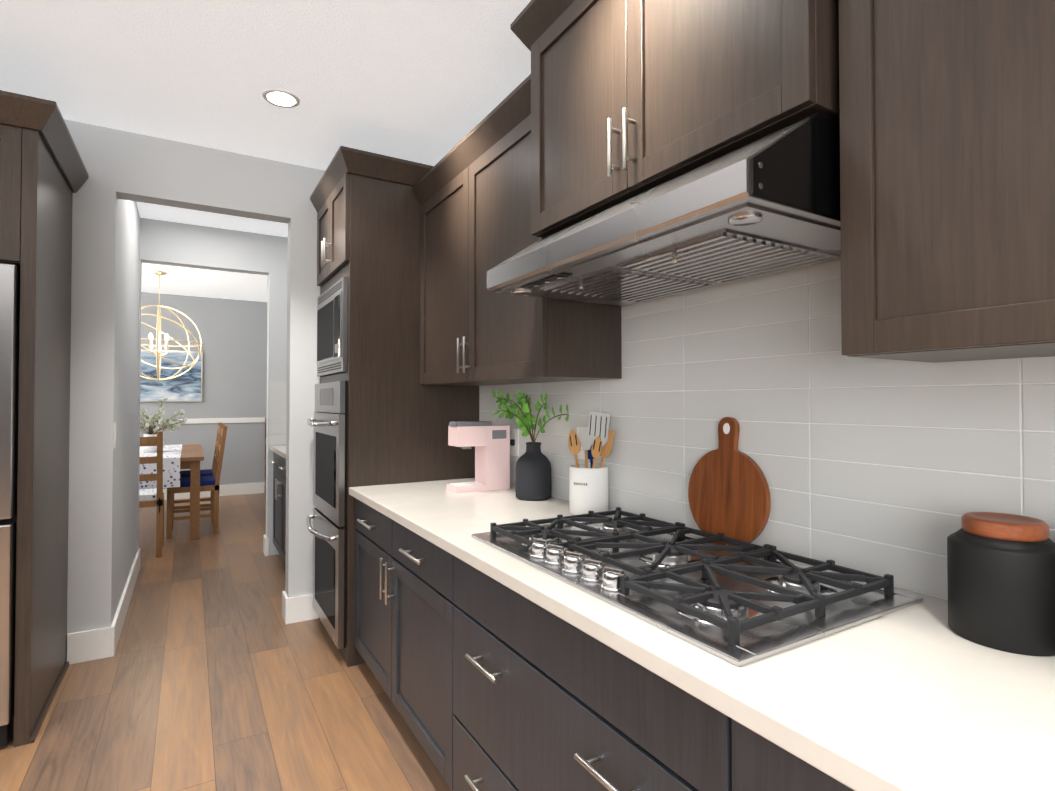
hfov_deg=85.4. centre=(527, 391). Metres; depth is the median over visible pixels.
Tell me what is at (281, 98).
recessed light
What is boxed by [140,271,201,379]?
orb chandelier
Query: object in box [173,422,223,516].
dining chair
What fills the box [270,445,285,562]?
pantry cabinet
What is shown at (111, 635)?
baseboard
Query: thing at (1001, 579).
canister
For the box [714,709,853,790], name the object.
base cabinet
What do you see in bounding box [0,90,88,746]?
tall cabinet
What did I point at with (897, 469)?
tile backsplash
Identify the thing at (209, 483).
dining chair
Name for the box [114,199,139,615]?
wall
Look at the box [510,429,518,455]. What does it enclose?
electrical outlet plate
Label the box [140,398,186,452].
flower arrangement
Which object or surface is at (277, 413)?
wall tile
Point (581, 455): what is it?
electrical outlet plate
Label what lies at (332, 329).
built-in microwave
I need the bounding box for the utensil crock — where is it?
[568,411,614,514]
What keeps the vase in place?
on the countertop
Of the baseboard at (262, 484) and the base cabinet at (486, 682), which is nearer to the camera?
the base cabinet at (486, 682)
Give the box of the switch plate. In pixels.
[113,422,115,448]
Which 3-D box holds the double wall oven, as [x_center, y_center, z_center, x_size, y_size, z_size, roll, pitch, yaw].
[-0.801,0.594,3.159,0.763,1.277,0.647,1,-1,-31]
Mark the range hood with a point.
(768, 204)
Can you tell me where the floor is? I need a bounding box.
[0,493,451,790]
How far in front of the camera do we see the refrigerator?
2.06 m
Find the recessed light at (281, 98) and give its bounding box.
[262,89,299,107]
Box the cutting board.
[688,417,770,544]
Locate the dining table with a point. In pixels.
(177, 458)
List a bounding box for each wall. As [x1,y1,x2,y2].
[64,119,324,633]
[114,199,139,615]
[137,218,287,554]
[140,292,266,488]
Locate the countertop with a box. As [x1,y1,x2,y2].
[349,478,1054,790]
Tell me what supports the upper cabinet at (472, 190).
attached to the wall
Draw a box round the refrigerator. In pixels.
[0,263,19,746]
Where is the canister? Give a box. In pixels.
[947,512,1054,655]
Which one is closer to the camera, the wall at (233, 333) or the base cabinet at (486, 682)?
the base cabinet at (486, 682)
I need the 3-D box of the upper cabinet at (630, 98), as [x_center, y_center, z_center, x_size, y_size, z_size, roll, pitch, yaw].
[0.408,-0.874,1.542,0.432,0.718,1.100,1,-1,-31]
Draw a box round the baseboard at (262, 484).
[259,482,268,555]
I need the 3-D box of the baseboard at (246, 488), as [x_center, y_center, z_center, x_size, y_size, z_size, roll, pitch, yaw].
[-5.486,0.853,6.716,5.600,1.030,0.022,1,-1,-31]
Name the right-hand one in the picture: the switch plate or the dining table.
the dining table
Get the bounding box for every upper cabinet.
[413,74,621,385]
[510,0,839,237]
[839,0,1054,362]
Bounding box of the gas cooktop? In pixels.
[471,507,923,666]
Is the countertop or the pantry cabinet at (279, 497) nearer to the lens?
the countertop
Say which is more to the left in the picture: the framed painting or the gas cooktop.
the framed painting
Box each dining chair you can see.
[139,431,163,557]
[166,424,227,538]
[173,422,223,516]
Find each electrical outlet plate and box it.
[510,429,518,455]
[577,427,588,460]
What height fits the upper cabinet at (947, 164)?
1.008 m
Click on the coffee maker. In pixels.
(489, 441)
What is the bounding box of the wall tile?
[269,381,286,444]
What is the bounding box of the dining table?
[139,444,203,539]
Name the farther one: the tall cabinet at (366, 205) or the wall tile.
the wall tile
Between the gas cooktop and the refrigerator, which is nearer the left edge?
the refrigerator
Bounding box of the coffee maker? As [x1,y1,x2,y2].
[446,421,514,492]
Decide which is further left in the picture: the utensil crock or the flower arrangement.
the flower arrangement
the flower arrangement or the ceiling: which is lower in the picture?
the flower arrangement
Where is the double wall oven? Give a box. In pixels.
[306,381,347,648]
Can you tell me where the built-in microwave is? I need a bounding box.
[317,277,347,375]
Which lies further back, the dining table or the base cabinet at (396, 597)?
the dining table
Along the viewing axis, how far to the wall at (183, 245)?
4.58 m
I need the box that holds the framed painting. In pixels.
[140,349,202,401]
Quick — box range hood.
[487,112,840,305]
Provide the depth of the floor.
2.40 m
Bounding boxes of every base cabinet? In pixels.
[354,498,437,768]
[438,547,713,790]
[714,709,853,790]
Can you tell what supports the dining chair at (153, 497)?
on the floor
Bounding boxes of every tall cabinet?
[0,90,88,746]
[310,146,479,666]
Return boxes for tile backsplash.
[479,259,1054,599]
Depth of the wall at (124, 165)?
2.89 m
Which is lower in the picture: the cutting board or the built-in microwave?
the cutting board
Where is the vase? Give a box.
[492,390,568,500]
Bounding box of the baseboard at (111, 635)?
[103,548,139,657]
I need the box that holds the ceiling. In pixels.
[0,0,530,301]
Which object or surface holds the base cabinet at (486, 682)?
on the floor

